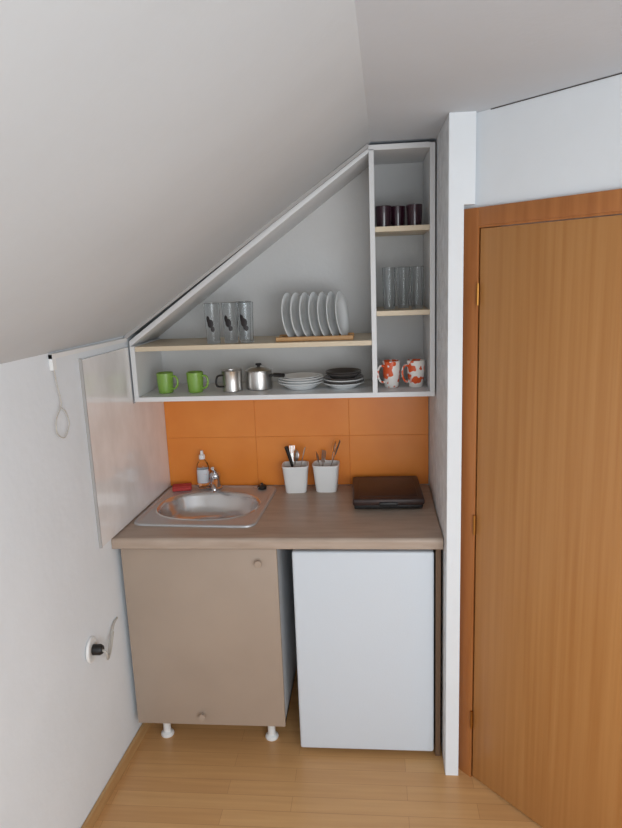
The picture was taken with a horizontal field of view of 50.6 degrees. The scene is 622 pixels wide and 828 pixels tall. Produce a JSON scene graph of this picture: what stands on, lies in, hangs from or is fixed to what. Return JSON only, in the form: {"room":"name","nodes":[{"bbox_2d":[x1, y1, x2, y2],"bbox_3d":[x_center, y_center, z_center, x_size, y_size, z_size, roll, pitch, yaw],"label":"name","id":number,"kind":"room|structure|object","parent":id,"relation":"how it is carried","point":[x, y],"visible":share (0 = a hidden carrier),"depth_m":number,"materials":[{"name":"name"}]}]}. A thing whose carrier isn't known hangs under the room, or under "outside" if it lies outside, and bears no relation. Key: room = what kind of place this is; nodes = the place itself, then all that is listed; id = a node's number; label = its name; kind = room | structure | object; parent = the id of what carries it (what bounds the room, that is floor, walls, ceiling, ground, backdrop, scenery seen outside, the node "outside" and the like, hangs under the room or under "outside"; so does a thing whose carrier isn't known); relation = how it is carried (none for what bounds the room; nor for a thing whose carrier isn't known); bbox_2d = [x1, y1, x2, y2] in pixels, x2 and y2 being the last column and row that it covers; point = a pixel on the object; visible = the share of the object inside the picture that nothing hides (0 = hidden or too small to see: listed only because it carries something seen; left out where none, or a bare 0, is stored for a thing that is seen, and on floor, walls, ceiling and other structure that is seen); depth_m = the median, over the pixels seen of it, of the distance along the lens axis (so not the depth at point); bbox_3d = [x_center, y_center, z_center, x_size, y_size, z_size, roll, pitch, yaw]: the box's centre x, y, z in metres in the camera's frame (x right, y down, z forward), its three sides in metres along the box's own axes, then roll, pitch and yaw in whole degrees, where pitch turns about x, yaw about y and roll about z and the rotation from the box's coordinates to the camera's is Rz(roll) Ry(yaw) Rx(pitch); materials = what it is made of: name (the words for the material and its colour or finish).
{"room":"studio apartment","nodes":[
{"label":"studio apartment","id":0,"kind":"room"},
{"bbox_2d":[0,332,156,827],"bbox_3d":[-0.922,0.763,1.236,0.100,1.561,3.711,0,12,8],"label":"wall","id":1,"kind":"structure","parent":0,"point":[67,722],"depth_m":1.96,"materials":[{"name":"paint"}]},
{"bbox_2d":[48,338,126,370],"bbox_3d":[-0.728,-0.208,2.196,0.012,0.048,0.531,0,12,8],"label":"duct","id":2,"kind":"object","parent":1,"relation":"attached to","point":[52,357],"visible":1,"depth_m":2.08,"materials":[{"name":"white plastic"}]},
{"bbox_2d":[54,370,69,437],"bbox_3d":[-0.757,-0.046,1.974,0.010,0.245,0.088,-1,12,5],"label":"hanging cord","id":3,"kind":"object","parent":2,"relation":"hanging from","point":[54,370],"visible":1,"depth_m":1.98,"materials":[{"name":"white fabric"}]},
{"bbox_2d":[86,617,117,663],"bbox_3d":[-0.694,0.780,2.258,0.061,0.119,0.243,-1,12,5],"label":"wall socket","id":4,"kind":"object","parent":1,"relation":"attached to","point":[93,649],"visible":1,"depth_m":2.17,"materials":[{"name":"white plastic"}]},
{"bbox_2d":[81,723,151,827],"bbox_3d":[-0.845,1.516,1.329,0.012,0.045,3.586,0,12,8],"label":"baseboard","id":5,"kind":"structure","parent":1,"relation":"attached to","point":[97,809],"depth_m":2.33,"materials":[{"name":"brown wood"}]},
{"bbox_2d":[78,347,170,547],"bbox_3d":[-0.682,0.070,2.506,0.010,0.650,0.675,0,12,8],"label":"backsplash panel","id":6,"kind":"object","parent":1,"relation":"attached to","point":[127,440],"visible":0.91,"depth_m":2.38,"materials":[{"name":"plastic"}]},
{"bbox_2d":[0,0,370,363],"bbox_3d":[-0.510,-0.367,0.956,1.210,0.754,3.700,-1,12,5],"label":"ceiling","id":7,"kind":"structure","parent":0,"point":[143,142],"depth_m":1.11,"materials":[{"name":"paint"}]},
{"bbox_2d":[129,142,434,401],"bbox_3d":[-0.113,-0.516,2.522,1.132,0.877,0.312,-1,12,5],"label":"shelving unit","id":8,"kind":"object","parent":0,"point":[145,349],"depth_m":2.45,"materials":[{"name":"white wood"}]},
{"bbox_2d":[156,371,178,393],"bbox_3d":[-0.559,-0.123,2.583,0.091,0.080,0.066,-1,12,5],"label":"coffee mug","id":9,"kind":"object","parent":8,"relation":"on","point":[165,381],"visible":1,"depth_m":2.56,"materials":[{"name":"green ceramic"}]},
{"bbox_2d":[186,371,208,392],"bbox_3d":[-0.440,-0.126,2.572,0.091,0.080,0.066,-1,12,5],"label":"coffee mug","id":10,"kind":"object","parent":8,"relation":"on","point":[194,378],"visible":1,"depth_m":2.55,"materials":[{"name":"green ceramic"}]},
{"bbox_2d":[203,303,220,343],"bbox_3d":[-0.372,-0.343,2.488,0.060,0.150,0.060,-1,12,5],"label":"drinking glass","id":11,"kind":"object","parent":8,"relation":"on","point":[211,310],"visible":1,"depth_m":2.47,"materials":[{"name":"clear glass"}]},
{"bbox_2d":[215,369,242,391],"bbox_3d":[-0.316,-0.130,2.564,0.097,0.082,0.094,-1,12,5],"label":"pot","id":12,"kind":"object","parent":8,"relation":"in","point":[231,378],"visible":1,"depth_m":2.54,"materials":[{"name":"silver metal"}]},
{"bbox_2d":[221,302,237,342],"bbox_3d":[-0.305,-0.346,2.492,0.060,0.150,0.060,-1,12,5],"label":"drinking glass","id":13,"kind":"object","parent":8,"relation":"on","point":[229,309],"visible":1,"depth_m":2.47,"materials":[{"name":"clear glass"}]},
{"bbox_2d":[237,302,253,342],"bbox_3d":[-0.244,-0.345,2.476,0.060,0.150,0.060,-1,12,5],"label":"drinking glass","id":14,"kind":"object","parent":8,"relation":"on","point":[245,309],"visible":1,"depth_m":2.45,"materials":[{"name":"clear glass"}]},
{"bbox_2d":[124,144,367,338],"bbox_3d":[-0.249,-0.596,2.342,0.915,0.640,0.012,-1,12,5],"label":"trim","id":15,"kind":"structure","parent":8,"relation":"attached to","point":[365,147],"depth_m":2.32,"materials":[{"name":"grey"}]},
{"bbox_2d":[245,363,284,390],"bbox_3d":[-0.188,-0.145,2.566,0.108,0.102,0.179,-9,14,-28],"label":"saucepan","id":16,"kind":"object","parent":8,"relation":"on","point":[258,378],"visible":1,"depth_m":2.56,"materials":[{"name":"silver metal"}]},
{"bbox_2d":[278,372,323,389],"bbox_3d":[-0.038,-0.126,2.571,0.180,0.052,0.180,-1,12,5],"label":"plates","id":17,"kind":"object","parent":8,"relation":"in","point":[301,380],"visible":0.98,"depth_m":2.52,"materials":[{"name":"white ceramic"}]},
{"bbox_2d":[276,332,353,341],"bbox_3d":[0.017,-0.293,2.505,0.290,0.017,0.126,-1,12,5],"label":"dish rack","id":18,"kind":"object","parent":8,"relation":"on","point":[283,337],"visible":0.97,"depth_m":2.44,"materials":[{"name":"brown wood"}]},
{"bbox_2d":[281,293,296,336],"bbox_3d":[-0.083,-0.370,2.495,0.029,0.175,0.176,2,13,18],"label":"dinner plate","id":19,"kind":"object","parent":18,"relation":"in","point":[285,305],"visible":0.72,"depth_m":2.48,"materials":[{"name":"white ceramic"}]},
{"bbox_2d":[290,293,304,336],"bbox_3d":[-0.050,-0.371,2.492,0.029,0.175,0.176,2,13,18],"label":"dinner plate","id":20,"kind":"object","parent":18,"relation":"in","point":[294,304],"visible":0.74,"depth_m":2.48,"materials":[{"name":"white ceramic"}]},
{"bbox_2d":[299,292,313,335],"bbox_3d":[-0.017,-0.372,2.489,0.029,0.175,0.176,2,13,18],"label":"dinner plate","id":21,"kind":"object","parent":18,"relation":"in","point":[303,303],"visible":0.7,"depth_m":2.48,"materials":[{"name":"white ceramic"}]},
{"bbox_2d":[308,292,321,335],"bbox_3d":[0.015,-0.372,2.485,0.029,0.175,0.176,2,13,18],"label":"dinner plate","id":22,"kind":"object","parent":18,"relation":"in","point":[312,302],"visible":0.78,"depth_m":2.48,"materials":[{"name":"white ceramic"}]},
{"bbox_2d":[317,292,330,335],"bbox_3d":[0.048,-0.373,2.482,0.029,0.175,0.176,2,13,18],"label":"dinner plate","id":23,"kind":"object","parent":18,"relation":"in","point":[321,302],"visible":0.85,"depth_m":2.48,"materials":[{"name":"white ceramic"}]},
{"bbox_2d":[326,291,339,335],"bbox_3d":[0.081,-0.373,2.479,0.029,0.175,0.176,2,13,18],"label":"dinner plate","id":24,"kind":"object","parent":18,"relation":"in","point":[330,301],"visible":0.8,"depth_m":2.48,"materials":[{"name":"white ceramic"}]},
{"bbox_2d":[335,291,348,334],"bbox_3d":[0.114,-0.374,2.476,0.029,0.175,0.176,2,13,18],"label":"dinner plate","id":25,"kind":"object","parent":18,"relation":"in","point":[341,308],"visible":0.93,"depth_m":2.49,"materials":[{"name":"white ceramic"}]},
{"bbox_2d":[323,368,363,388],"bbox_3d":[0.126,-0.137,2.554,0.158,0.067,0.158,-1,12,5],"label":"saucers","id":26,"kind":"object","parent":8,"relation":"in","point":[336,378],"visible":1,"depth_m":2.51,"materials":[{"name":"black ceramic"}]},
{"bbox_2d":[375,205,390,226],"bbox_3d":[0.264,-0.715,2.391,0.059,0.076,0.078,-1,12,5],"label":"espresso cup","id":27,"kind":"object","parent":8,"relation":"on","point":[383,212],"visible":0.91,"depth_m":2.36,"materials":[{"name":"purple ceramic"}]},
{"bbox_2d":[377,359,399,387],"bbox_3d":[0.297,-0.154,2.519,0.090,0.102,0.068,-1,12,5],"label":"mug","id":28,"kind":"object","parent":8,"relation":"in","point":[391,367],"visible":1,"depth_m":2.49,"materials":[{"name":"white ceramic"}]},
{"bbox_2d":[382,267,395,308],"bbox_3d":[0.291,-0.468,2.452,0.050,0.152,0.050,-1,12,5],"label":"glass","id":29,"kind":"object","parent":8,"relation":"in","point":[388,274],"visible":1,"depth_m":2.43,"materials":[{"name":"clear glass"}]},
{"bbox_2d":[391,206,404,225],"bbox_3d":[0.319,-0.724,2.425,0.059,0.076,0.078,-1,12,5],"label":"espresso cup","id":30,"kind":"object","parent":8,"relation":"on","point":[397,212],"visible":0.84,"depth_m":2.39,"materials":[{"name":"purple ceramic"}]},
{"bbox_2d":[396,267,409,307],"bbox_3d":[0.350,-0.479,2.495,0.050,0.152,0.050,-1,12,5],"label":"glass","id":31,"kind":"object","parent":8,"relation":"in","point":[403,273],"visible":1,"depth_m":2.48,"materials":[{"name":"clear glass"}]},
{"bbox_2d":[401,359,424,386],"bbox_3d":[0.388,-0.155,2.510,0.090,0.102,0.068,-1,12,5],"label":"mug","id":32,"kind":"object","parent":8,"relation":"in","point":[415,367],"visible":1,"depth_m":2.49,"materials":[{"name":"white ceramic"}]},
{"bbox_2d":[406,204,421,224],"bbox_3d":[0.373,-0.716,2.376,0.059,0.076,0.078,-1,12,5],"label":"espresso cup","id":33,"kind":"object","parent":8,"relation":"on","point":[413,211],"visible":0.88,"depth_m":2.34,"materials":[{"name":"purple ceramic"}]},
{"bbox_2d":[410,266,423,308],"bbox_3d":[0.392,-0.467,2.433,0.050,0.152,0.050,-1,12,5],"label":"glass","id":34,"kind":"object","parent":8,"relation":"in","point":[417,272],"visible":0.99,"depth_m":2.41,"materials":[{"name":"clear glass"}]},
{"bbox_2d":[158,162,428,485],"bbox_3d":[0.001,0.058,2.848,1.500,2.205,0.100,-1,12,5],"label":"wall","id":35,"kind":"structure","parent":0,"point":[328,250],"depth_m":2.67,"materials":[{"name":"paint"}]},
{"bbox_2d":[164,396,428,485],"bbox_3d":[-0.067,0.095,2.806,1.122,0.432,0.008,-1,12,5],"label":"tile backsplash","id":36,"kind":"structure","parent":35,"relation":"attached to","point":[245,441],"depth_m":2.80,"materials":[{"name":"orange tile"}]},
{"bbox_2d":[93,667,542,827],"bbox_3d":[0.683,1.512,1.300,3.900,0.050,3.800,-1,12,5],"label":"floor","id":37,"kind":"structure","parent":0,"point":[202,775],"depth_m":2.30,"materials":[{"name":"laminate"}]},
{"bbox_2d":[121,549,296,740],"bbox_3d":[-0.363,0.819,2.679,0.564,0.815,0.590,-1,12,5],"label":"base cabinet","id":38,"kind":"object","parent":37,"relation":"on","point":[212,633],"visible":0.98,"depth_m":2.41,"materials":[{"name":"beige laminate"}]},
{"bbox_2d":[111,484,442,549],"bbox_3d":[-0.104,0.390,2.566,1.161,0.040,0.587,-1,12,5],"label":"countertop","id":39,"kind":"structure","parent":38,"relation":"on","point":[311,519],"depth_m":2.35,"materials":[{"name":"laminate"}]},
{"bbox_2d":[134,485,275,527],"bbox_3d":[-0.405,0.405,2.649,0.490,0.098,0.486,-1,12,5],"label":"sink","id":40,"kind":"object","parent":39,"relation":"in","point":[231,506],"visible":0.76,"depth_m":2.74,"materials":[{"name":"silver metal"}]},
{"bbox_2d":[172,483,191,491],"bbox_3d":[-0.554,0.315,2.831,0.080,0.021,0.048,-4,12,-6],"label":"sponge","id":41,"kind":"object","parent":40,"relation":"on","point":[184,486],"visible":1,"depth_m":2.81,"materials":[{"name":"red"}]},
{"bbox_2d":[197,450,209,488],"bbox_3d":[-0.465,0.237,2.832,0.054,0.165,0.043,-1,12,5],"label":"dish soap bottle","id":42,"kind":"object","parent":40,"relation":"on","point":[203,476],"visible":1,"depth_m":2.82,"materials":[{"name":"clear plastic"}]},
{"bbox_2d":[254,483,266,489],"bbox_3d":[-0.215,0.306,2.804,0.057,0.025,0.042,-8,13,-27],"label":"plug","id":43,"kind":"object","parent":40,"relation":"on","point":[261,486],"visible":1,"depth_m":2.80,"materials":[{"name":"black plastic"}]},
{"bbox_2d":[209,467,221,491],"bbox_3d":[-0.398,0.277,2.769,0.056,0.111,0.168,-5,12,-13],"label":"kitchen faucet","id":44,"kind":"object","parent":39,"relation":"on","point":[215,476],"visible":1,"depth_m":2.80,"materials":[{"name":"silver metal"}]},
{"bbox_2d":[282,445,308,492],"bbox_3d":[-0.065,0.227,2.757,0.113,0.197,0.097,-1,12,5],"label":"utensil cup","id":45,"kind":"object","parent":39,"relation":"on","point":[295,473],"visible":1,"depth_m":2.73,"materials":[{"name":"white plastic"}]},
{"bbox_2d":[312,440,339,492],"bbox_3d":[0.067,0.214,2.750,0.120,0.214,0.097,-1,12,5],"label":"utensil cup","id":46,"kind":"object","parent":39,"relation":"on","point":[326,472],"visible":1,"depth_m":2.73,"materials":[{"name":"white plastic"}]},
{"bbox_2d":[353,476,424,508],"bbox_3d":[0.303,0.313,2.636,0.279,0.050,0.309,-1,12,5],"label":"hot plate","id":47,"kind":"object","parent":39,"relation":"on","point":[373,492],"visible":1,"depth_m":2.56,"materials":[{"name":"black metal"}]},
{"bbox_2d":[292,549,433,750],"bbox_3d":[0.215,0.815,2.614,0.491,0.806,0.534,-1,12,5],"label":"refrigerator","id":48,"kind":"object","parent":37,"relation":"on","point":[364,618],"visible":0.88,"depth_m":2.35,"materials":[{"name":"white metal"}]},
{"bbox_2d":[433,549,440,755],"bbox_3d":[0.476,0.799,2.611,0.018,0.818,0.563,-1,12,5],"label":"panel","id":49,"kind":"object","parent":37,"relation":"on","point":[437,553],"visible":0.24,"depth_m":2.34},
{"bbox_2d":[429,111,475,775],"bbox_3d":[0.502,0.134,2.424,0.077,2.195,0.669,-1,12,5],"label":"wall column","id":50,"kind":"structure","parent":37,"relation":"on","point":[455,144],"depth_m":2.12,"materials":[{"name":"white paint"}]},
{"bbox_2d":[355,0,621,144],"bbox_3d":[1.271,-0.709,0.719,2.540,0.120,3.700,-1,12,5],"label":"ceiling","id":51,"kind":"structure","parent":0,"point":[424,61],"depth_m":1.37,"materials":[{"name":"paint"}]},
{"bbox_2d":[464,74,621,208],"bbox_3d":[1.031,0.307,1.506,0.100,2.195,1.720,-11,15,-35],"label":"wall","id":52,"kind":"structure","parent":0,"point":[566,142],"depth_m":1.72,"materials":[{"name":"paint"}]},
{"bbox_2d":[458,188,621,827],"bbox_3d":[0.777,0.394,1.803,0.165,1.922,0.930,-11,15,-35],"label":"door","id":53,"kind":"structure","parent":52,"relation":"in","point":[540,651],"depth_m":1.90,"materials":[{"name":"brown wood"}]},
{"bbox_2d":[491,73,621,109],"bbox_3d":[0.952,-0.746,1.248,0.003,0.002,1.510,-11,15,-35],"label":"trim","id":54,"kind":"structure","parent":52,"relation":"attached to","point":[618,73],"depth_m":1.67,"materials":[{"name":"grey paint"}]}
]}

